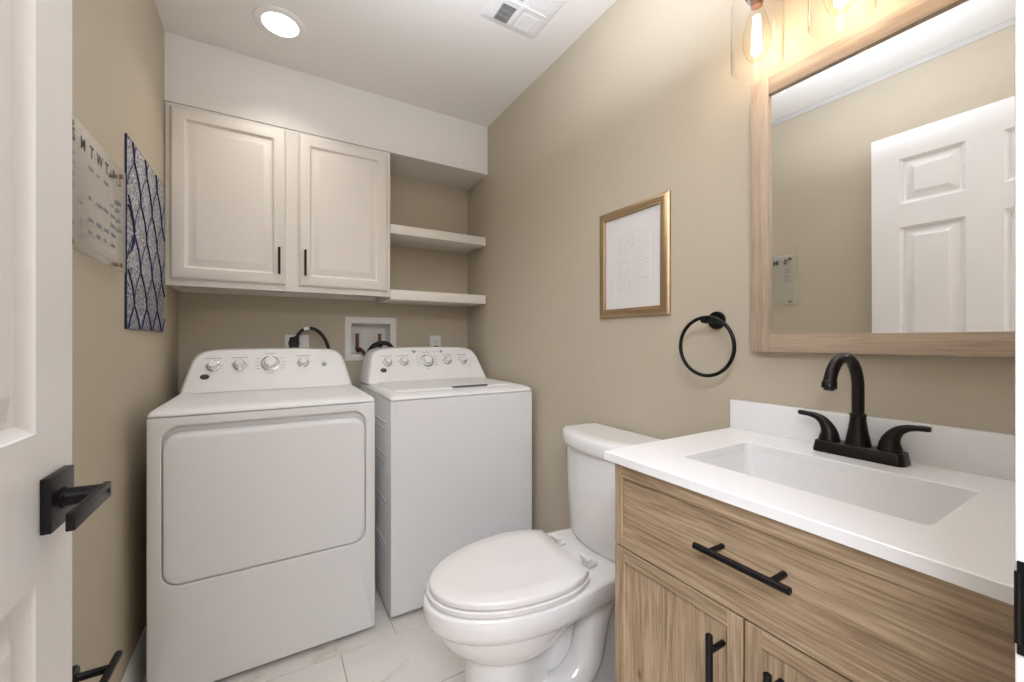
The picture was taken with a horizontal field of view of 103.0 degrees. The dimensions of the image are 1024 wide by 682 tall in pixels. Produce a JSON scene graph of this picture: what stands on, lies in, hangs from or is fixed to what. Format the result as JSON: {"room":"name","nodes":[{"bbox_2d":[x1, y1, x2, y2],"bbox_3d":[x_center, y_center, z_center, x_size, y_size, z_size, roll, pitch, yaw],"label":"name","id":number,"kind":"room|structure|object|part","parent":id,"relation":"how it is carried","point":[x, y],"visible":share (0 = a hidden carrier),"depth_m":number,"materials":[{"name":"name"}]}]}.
{"room":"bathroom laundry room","nodes":[
{"label":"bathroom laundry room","id":0,"kind":"room"},
{"bbox_2d":[72,0,177,681],"bbox_3d":[-1.022,-0.088,0.874,0.100,2.573,2.665,0,0,-31],"label":"wall","id":1,"kind":"structure","parent":0,"point":[120,375],"depth_m":1.15,"materials":[{"name":"beige paint"}]},
{"bbox_2d":[72,650,122,681],"bbox_3d":[-0.942,0.757,0.911,0.074,0.052,0.150,0,0,-31],"label":"toilet paper holder","id":2,"kind":"object","parent":1,"relation":"attached to","point":[106,671],"visible":0.95,"depth_m":0.92,"materials":[{"name":"black metal"}]},
{"bbox_2d":[72,119,125,272],"bbox_3d":[-1.019,-0.339,0.997,0.028,0.289,0.423,0,0,-31],"label":"calendar","id":3,"kind":"object","parent":1,"relation":"attached to","point":[117,176],"visible":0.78,"depth_m":1.12,"materials":[{"name":"clear plastic"}]},
{"bbox_2d":[121,626,145,681],"bbox_3d":[-1.179,1.083,1.252,0.014,0.132,1.655,0,0,-31],"label":"baseboard","id":4,"kind":"structure","parent":1,"relation":"attached to","point":[136,669],"depth_m":1.33,"materials":[{"name":"white paint"}]},
{"bbox_2d":[125,133,164,331],"bbox_3d":[-1.306,-0.334,1.464,0.011,0.599,0.510,0,0,-31],"label":"canvas","id":5,"kind":"object","parent":1,"relation":"attached to","point":[144,275],"visible":1,"depth_m":1.41,"materials":[{"name":"fabric"}]},
{"bbox_2d":[143,582,464,681],"bbox_3d":[-0.217,1.179,0.368,3.400,0.060,4.255,0,0,-31],"label":"floor","id":6,"kind":"structure","parent":0,"point":[400,648],"depth_m":1.47,"materials":[{"name":"tile"}]},
{"bbox_2d":[146,326,374,681],"bbox_3d":[-1.047,0.537,1.792,0.690,1.224,0.836,0,0,-31],"label":"dryer","id":7,"kind":"object","parent":6,"relation":"on","point":[260,472],"visible":1,"depth_m":1.43,"materials":[{"name":"white metal"}]},
{"bbox_3d":[-1.307,0.110,1.782,0.043,0.044,0.040,0,0,-31],"label":"knob","id":8,"kind":"part","parent":7,"relation":"part of","materials":[{"name":"white plastic"}]},
{"bbox_3d":[-1.225,0.108,1.831,0.043,0.044,0.040,0,0,-31],"label":"knob","id":9,"kind":"part","parent":7,"relation":"part of","materials":[{"name":"white plastic"}]},
{"bbox_3d":[-1.020,0.233,1.746,0.686,0.032,0.726,0,0,-31],"label":"panel","id":10,"kind":"part","parent":7,"relation":"part of","materials":[{"name":"white metal"}]},
{"bbox_3d":[-0.839,0.539,1.441,0.610,0.486,0.020,0,0,-31],"label":"door","id":11,"kind":"part","parent":7,"relation":"part of","materials":[{"name":"white metal"}]},
{"bbox_3d":[-1.123,0.105,1.895,0.066,0.061,0.049,0,0,-31],"label":"knob","id":12,"kind":"part","parent":7,"relation":"part of","materials":[{"name":"white plastic"}]},
{"bbox_3d":[-1.006,0.104,1.964,0.041,0.043,0.039,0,0,-31],"label":"knob","id":13,"kind":"part","parent":7,"relation":"part of","materials":[{"name":"white plastic"}]},
{"bbox_3d":[-1.067,0.141,2.210,0.197,0.426,0.072,0,0,-10],"label":"power cord","id":14,"kind":"part","parent":7,"relation":"part of","materials":[{"name":"black plastic"}]},
{"bbox_2d":[358,346,531,617],"bbox_3d":[-0.377,0.594,2.133,0.694,1.111,0.713,0,0,-31],"label":"washing machine","id":15,"kind":"object","parent":6,"relation":"on","point":[453,442],"visible":0.92,"depth_m":1.81,"materials":[{"name":"white metal"}]},
{"bbox_3d":[-0.659,0.113,2.163,0.041,0.043,0.039,0,0,-31],"label":"knob","id":16,"kind":"part","parent":15,"relation":"part of","materials":[{"name":"white plastic"}]},
{"bbox_3d":[-0.583,0.113,2.207,0.041,0.043,0.039,0,0,-31],"label":"knob","id":17,"kind":"part","parent":15,"relation":"part of","materials":[{"name":"white plastic"}]},
{"bbox_3d":[-0.471,0.112,2.276,0.064,0.060,0.048,0,0,-31],"label":"knob","id":18,"kind":"part","parent":15,"relation":"part of","materials":[{"name":"white plastic"}]},
{"bbox_3d":[-0.377,0.238,2.133,0.686,0.032,0.713,0,0,-31],"label":"panel","id":19,"kind":"part","parent":15,"relation":"part of","materials":[{"name":"white metal"}]},
{"bbox_3d":[-0.332,0.220,2.057,0.596,0.012,0.391,0,0,-31],"label":"lid","id":20,"kind":"part","parent":15,"relation":"part of","materials":[{"name":"white metal"}]},
{"bbox_3d":[-0.366,0.113,2.336,0.041,0.043,0.039,0,0,-31],"label":"knob","id":21,"kind":"part","parent":15,"relation":"part of","materials":[{"name":"white plastic"}]},
{"bbox_3d":[-0.283,0.113,2.384,0.041,0.043,0.039,0,0,-31],"label":"knob","id":22,"kind":"part","parent":15,"relation":"part of","materials":[{"name":"white plastic"}]},
{"bbox_2d":[423,422,662,681],"bbox_3d":[0.105,0.737,1.274,0.766,0.823,0.426,0,0,-31],"label":"toilet","id":23,"kind":"object","parent":6,"relation":"on","point":[519,605],"visible":0.88,"depth_m":1.21,"materials":[{"name":"white ceramic"}]},
{"bbox_3d":[-0.024,0.700,1.217,0.464,0.016,0.374,0,0,-31],"label":"seat","id":24,"kind":"part","parent":23,"relation":"part of","materials":[{"name":"white plastic"}]},
{"bbox_3d":[-0.022,0.681,1.218,0.455,0.023,0.364,0,0,-31],"label":"lid","id":25,"kind":"part","parent":23,"relation":"part of","materials":[{"name":"white plastic"}]},
{"bbox_3d":[0.341,0.547,1.419,0.203,0.327,0.394,0,0,-31],"label":"tank","id":26,"kind":"part","parent":23,"relation":"part of","materials":[{"name":"white ceramic"}]},
{"bbox_3d":[0.337,0.354,1.417,0.220,0.057,0.416,0,0,-31],"label":"tank lid","id":27,"kind":"part","parent":23,"relation":"part of","materials":[{"name":"white ceramic"}]},
{"bbox_2d":[615,463,1014,681],"bbox_3d":[0.558,0.707,0.752,0.508,0.884,0.583,0,0,-31],"label":"bathroom vanity","id":28,"kind":"object","parent":6,"relation":"on","point":[708,589],"visible":0.92,"depth_m":0.62,"materials":[{"name":"brown wood"}]},
{"bbox_3d":[0.299,0.459,0.773,0.006,0.027,0.229,0,0,-31],"label":"rail","id":29,"kind":"part","parent":28,"relation":"part of","materials":[{"name":"brown wood"}]},
{"bbox_3d":[0.307,0.750,0.778,0.012,0.608,0.281,0,0,-31],"label":"door","id":30,"kind":"part","parent":28,"relation":"part of","materials":[{"name":"brown wood"}]},
{"bbox_3d":[0.336,0.556,0.673,0.044,0.150,0.011,0,0,-31],"label":"handle","id":31,"kind":"part","parent":28,"relation":"part of","materials":[{"name":"black metal"}]},
{"bbox_3d":[0.359,0.346,0.633,0.044,0.012,0.149,0,0,-31],"label":"handle","id":32,"kind":"part","parent":28,"relation":"part of","materials":[{"name":"black metal"}]},
{"bbox_3d":[0.376,0.430,0.644,0.006,0.024,0.541,0,0,-31],"label":"rail","id":33,"kind":"part","parent":28,"relation":"part of","materials":[{"name":"brown wood"}]},
{"bbox_3d":[0.382,0.556,0.595,0.044,0.150,0.011,0,0,-31],"label":"handle","id":34,"kind":"part","parent":28,"relation":"part of","materials":[{"name":"black metal"}]},
{"bbox_3d":[0.456,0.750,0.526,0.012,0.608,0.296,0,0,-31],"label":"door","id":35,"kind":"part","parent":28,"relation":"part of","materials":[{"name":"brown wood"}]},
{"bbox_3d":[0.448,0.459,0.522,0.006,0.027,0.244,0,0,-31],"label":"rail","id":36,"kind":"part","parent":28,"relation":"part of","materials":[{"name":"brown wood"}]},
{"bbox_2d":[604,399,1014,604],"bbox_3d":[0.573,0.215,0.768,0.496,0.097,0.614,0,0,-31],"label":"countertop","id":37,"kind":"structure","parent":28,"relation":"on","point":[972,547],"depth_m":0.71,"materials":[{"name":"white stone"}]},
{"bbox_2d":[700,450,967,524],"bbox_3d":[0.559,0.337,0.761,0.280,0.145,0.416,0,0,-31],"label":"sink basin","id":38,"kind":"object","parent":37,"relation":"in","point":[920,506],"visible":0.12,"depth_m":0.81,"materials":[{"name":"white ceramic"}]},
{"bbox_2d":[798,352,931,467],"bbox_3d":[0.706,0.135,0.861,0.186,0.221,0.182,0,0,7],"label":"faucet","id":39,"kind":"object","parent":37,"relation":"on","point":[857,444],"visible":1,"depth_m":0.84,"materials":[{"name":"black metal"}]},
{"bbox_3d":[0.694,0.194,0.921,0.041,0.063,0.081,0,0,-31],"label":"handle","id":40,"kind":"part","parent":39,"relation":"part of","materials":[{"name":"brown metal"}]},
{"bbox_3d":[0.679,0.124,0.830,0.163,0.199,0.045,0,0,-31],"label":"spout","id":41,"kind":"part","parent":39,"relation":"part of","materials":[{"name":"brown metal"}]},
{"bbox_3d":[0.731,0.233,0.859,0.052,0.024,0.155,0,0,-31],"label":"deck plate","id":42,"kind":"part","parent":39,"relation":"part of","materials":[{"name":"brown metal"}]},
{"bbox_3d":[0.766,0.194,0.798,0.041,0.063,0.081,0,0,-31],"label":"handle","id":43,"kind":"part","parent":39,"relation":"part of","materials":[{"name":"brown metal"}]},
{"bbox_2d":[178,174,466,394],"bbox_3d":[-0.978,-0.048,2.390,1.518,2.493,0.100,0,0,-31],"label":"wall","id":44,"kind":"structure","parent":0,"point":[206,321],"depth_m":2.46,"materials":[{"name":"beige paint"}]},
{"bbox_2d":[165,101,389,300],"bbox_3d":[-1.115,-0.618,2.050,0.930,0.770,0.344,0,0,-31],"label":"upper cabinet","id":45,"kind":"object","parent":44,"relation":"attached to","point":[252,208],"visible":1,"depth_m":1.89,"materials":[{"name":"beige paint"}]},
{"bbox_3d":[-1.251,-0.624,1.817,0.422,0.725,0.019,0,0,-31],"label":"door","id":46,"kind":"part","parent":45,"relation":"part of","materials":[{"name":"beige paint"}]},
{"bbox_3d":[-1.080,-0.368,1.891,0.010,0.124,0.035,0,0,-31],"label":"handle","id":47,"kind":"part","parent":45,"relation":"part of","materials":[{"name":"black metal"}]},
{"bbox_3d":[-0.987,-0.368,1.946,0.010,0.124,0.035,0,0,-31],"label":"handle","id":48,"kind":"part","parent":45,"relation":"part of","materials":[{"name":"black metal"}]},
{"bbox_3d":[-0.842,-0.624,2.058,0.416,0.725,0.019,0,0,-31],"label":"door","id":49,"kind":"part","parent":45,"relation":"part of","materials":[{"name":"beige paint"}]},
{"bbox_2d":[285,335,308,347],"bbox_3d":[-1.168,0.029,2.213,0.116,0.116,0.012,0,0,-31],"label":"wall outlet","id":50,"kind":"object","parent":44,"relation":"attached to","point":[303,339],"visible":0.37,"depth_m":2.22,"materials":[{"name":"white plastic"}]},
{"bbox_2d":[344,316,396,360],"bbox_3d":[-0.828,0.095,2.406,0.297,0.462,0.184,0,0,-31],"label":"washer outlet box","id":51,"kind":"object","parent":44,"relation":"attached to","point":[361,334],"visible":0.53,"depth_m":2.44,"materials":[{"name":"white plastic"}]},
{"bbox_2d":[355,334,359,351],"bbox_3d":[-0.904,0.016,2.389,0.026,0.110,0.054,0,0,-31],"label":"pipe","id":52,"kind":"object","parent":51,"relation":"on","point":[357,348],"depth_m":2.40,"materials":[{"name":"orange metal"}]},
{"bbox_2d":[378,289,485,306],"bbox_3d":[-0.480,-0.246,2.454,0.571,0.052,0.294,0,0,-31],"label":"wall shelf","id":53,"kind":"object","parent":44,"relation":"attached to","point":[406,297],"visible":0.86,"depth_m":2.35,"materials":[{"name":"beige paint"}]},
{"bbox_2d":[430,336,440,346],"bbox_3d":[-0.485,0.028,2.604,0.072,0.115,0.032,0,0,-31],"label":"wall outlet","id":54,"kind":"object","parent":44,"relation":"attached to","point":[435,341],"visible":0.65,"depth_m":2.61,"materials":[{"name":"white plastic"}]},
{"bbox_2d":[390,224,485,253],"bbox_3d":[-0.480,-0.599,2.454,0.571,0.049,0.294,0,0,-31],"label":"wall shelf","id":55,"kind":"object","parent":44,"relation":"attached to","point":[402,236],"visible":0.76,"depth_m":2.39,"materials":[{"name":"beige paint"}]},
{"bbox_2d":[164,31,487,189],"bbox_3d":[-0.877,-1.150,2.220,1.518,0.288,0.295,0,0,-31],"label":"soffit","id":56,"kind":"structure","parent":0,"point":[422,144],"depth_m":2.02,"materials":[{"name":"white paint"}]},
{"bbox_2d":[154,0,616,126],"bbox_3d":[-0.355,-1.334,1.337,1.718,0.080,2.547,0,0,-31],"label":"ceiling","id":57,"kind":"structure","parent":0,"point":[444,57],"depth_m":1.77,"materials":[{"name":"white paint"}]},
{"bbox_2d":[253,5,306,41],"bbox_3d":[-0.948,-1.291,1.669,0.191,0.006,0.191,0,0,-31],"label":"recessed light","id":58,"kind":"object","parent":57,"relation":"in","point":[277,22],"visible":1,"depth_m":1.66,"materials":[{"name":"white paint"}]},
{"bbox_2d":[262,12,298,36],"bbox_3d":[-0.948,-1.291,1.669,0.133,0.005,0.133,0,0,-31],"label":"diffuser","id":59,"kind":"object","parent":58,"relation":"attached to","point":[276,24],"depth_m":1.66,"materials":[{"name":"white plastic"}]},
{"bbox_2d":[480,0,566,38],"bbox_3d":[0.045,-1.288,1.576,0.258,0.012,0.258,0,0,-31],"label":"ceiling vent","id":60,"kind":"object","parent":57,"relation":"in","point":[527,18],"visible":1,"depth_m":1.61,"materials":[{"name":"white paint"}]},
{"bbox_2d":[493,3,516,23],"bbox_3d":[-0.028,-1.287,1.607,0.059,0.002,0.084,0,0,-31],"label":"grille","id":61,"kind":"object","parent":60,"relation":"attached to","point":[503,13],"depth_m":1.61,"materials":[{"name":"white paint"}]},
{"bbox_3d":[0.057,-1.287,1.657,0.068,0.001,0.084,0,0,-31],"label":"blank panel","id":62,"kind":"part","parent":60,"relation":"part of","materials":[{"name":"white paint"}]},
{"bbox_3d":[0.122,-1.287,1.547,0.068,0.001,0.084,0,0,-31],"label":"blank panel","id":63,"kind":"part","parent":60,"relation":"part of","materials":[{"name":"white paint"}]},
{"bbox_2d":[467,0,1014,532],"bbox_3d":[0.371,-0.088,1.697,0.100,2.573,2.665,0,0,-31],"label":"wall","id":64,"kind":"structure","parent":0,"point":[647,102],"depth_m":1.40,"materials":[{"name":"beige paint"}]},
{"bbox_2d":[600,190,670,318],"bbox_3d":[0.431,-0.288,1.479,0.017,0.408,0.330,0,0,-31],"label":"framed picture","id":65,"kind":"object","parent":64,"relation":"attached to","point":[635,239],"visible":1,"depth_m":1.45,"materials":[{"name":"white paper"}]},
{"bbox_2d":[613,225,653,292],"bbox_3d":[0.436,-0.272,1.477,0.001,0.242,0.200,0,0,-31],"label":"print","id":66,"kind":"object","parent":65,"relation":"attached to","point":[653,225],"depth_m":1.48},
{"bbox_2d":[679,311,735,376],"bbox_3d":[0.578,0.011,1.181,0.068,0.191,0.177,0,0,-31],"label":"towel ring","id":67,"kind":"object","parent":64,"relation":"attached to","point":[715,320],"visible":1,"depth_m":1.18,"materials":[{"name":"black metal"}]},
{"bbox_2d":[731,0,876,79],"bbox_3d":[0.714,-0.842,0.876,0.145,0.318,0.465,0,0,-31],"label":"vanity light","id":68,"kind":"object","parent":64,"relation":"attached to","point":[755,4],"visible":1,"depth_m":1.01,"materials":[{"name":"glass"}]},
{"bbox_2d":[745,0,763,10],"bbox_3d":[0.612,-0.892,1.019,0.052,0.115,0.052,0,0,-31],"label":"socket","id":69,"kind":"object","parent":68,"relation":"attached to","point":[755,4],"depth_m":1.02,"materials":[{"name":"orange metal"}]},
{"bbox_3d":[0.612,-0.767,1.019,0.063,0.137,0.063,0,0,-31],"label":"bulb","id":70,"kind":"part","parent":68,"relation":"part of","materials":[{"name":"clear glass"}]},
{"bbox_3d":[0.612,-0.773,1.019,0.115,0.180,0.115,0,0,-31],"label":"lamp shade","id":71,"kind":"part","parent":68,"relation":"part of","materials":[{"name":"clear glass"}]},
{"bbox_3d":[0.701,-0.773,0.868,0.115,0.180,0.115,0,0,-31],"label":"lamp shade","id":72,"kind":"part","parent":68,"relation":"part of","materials":[{"name":"clear glass"}]},
{"bbox_2d":[730,399,1014,480],"bbox_3d":[0.778,0.206,0.889,0.020,0.078,0.614,0,0,-31],"label":"backsplash","id":73,"kind":"structure","parent":64,"relation":"attached to","point":[986,453],"depth_m":0.81,"materials":[{"name":"white stone"}]},
{"bbox_2d":[751,0,1014,356],"bbox_3d":[0.784,-0.324,0.869,0.030,0.707,0.528,0,0,-31],"label":"vanity mirror","id":74,"kind":"object","parent":64,"relation":"attached to","point":[883,157],"visible":1,"depth_m":0.85,"materials":[{"name":"brown wood"}]},
{"bbox_3d":[0.784,-0.655,0.869,0.030,0.045,0.438,0,0,-31],"label":"frame rail","id":75,"kind":"part","parent":74,"relation":"part of","materials":[{"name":"brown wood"}]},
{"bbox_3d":[0.784,0.007,0.869,0.030,0.045,0.438,0,0,-31],"label":"frame rail","id":76,"kind":"part","parent":74,"relation":"part of","materials":[{"name":"brown wood"}]},
{"bbox_3d":[0.322,-0.048,0.189,1.518,2.493,0.118,0,0,-31],"label":"wall","id":77,"kind":"structure","parent":0,"visible":0},
{"bbox_2d":[0,0,110,681],"bbox_3d":[-0.442,0.107,0.242,0.149,2.060,0.710,0,0,-31],"label":"door","id":78,"kind":"structure","parent":77,"relation":"in","point":[39,516],"depth_m":0.47,"materials":[{"name":"white paint"}]},
{"bbox_3d":[-0.553,0.198,0.520,0.046,0.066,0.066,0,0,-31],"label":"handle","id":79,"kind":"part","parent":78,"relation":"part of","materials":[{"name":"black metal"}]},
{"bbox_3d":[-0.509,0.198,0.494,0.009,0.020,0.118,0,0,-31],"label":"lever","id":80,"kind":"part","parent":78,"relation":"part of","materials":[{"name":"black metal"}]},
{"bbox_2d":[1014,0,1023,681],"bbox_3d":[0.429,0.076,0.252,0.077,2.145,0.142,0,0,-31],"label":"trim","id":81,"kind":"structure","parent":77,"relation":"attached to","point":[1019,4],"depth_m":0.30,"materials":[{"name":"white paint"}]},
{"bbox_3d":[0.379,0.195,0.281,0.004,0.068,0.042,0,0,-31],"label":"strike plate","id":82,"kind":"part","parent":81,"relation":"part of","materials":[{"name":"black metal"}]}
]}

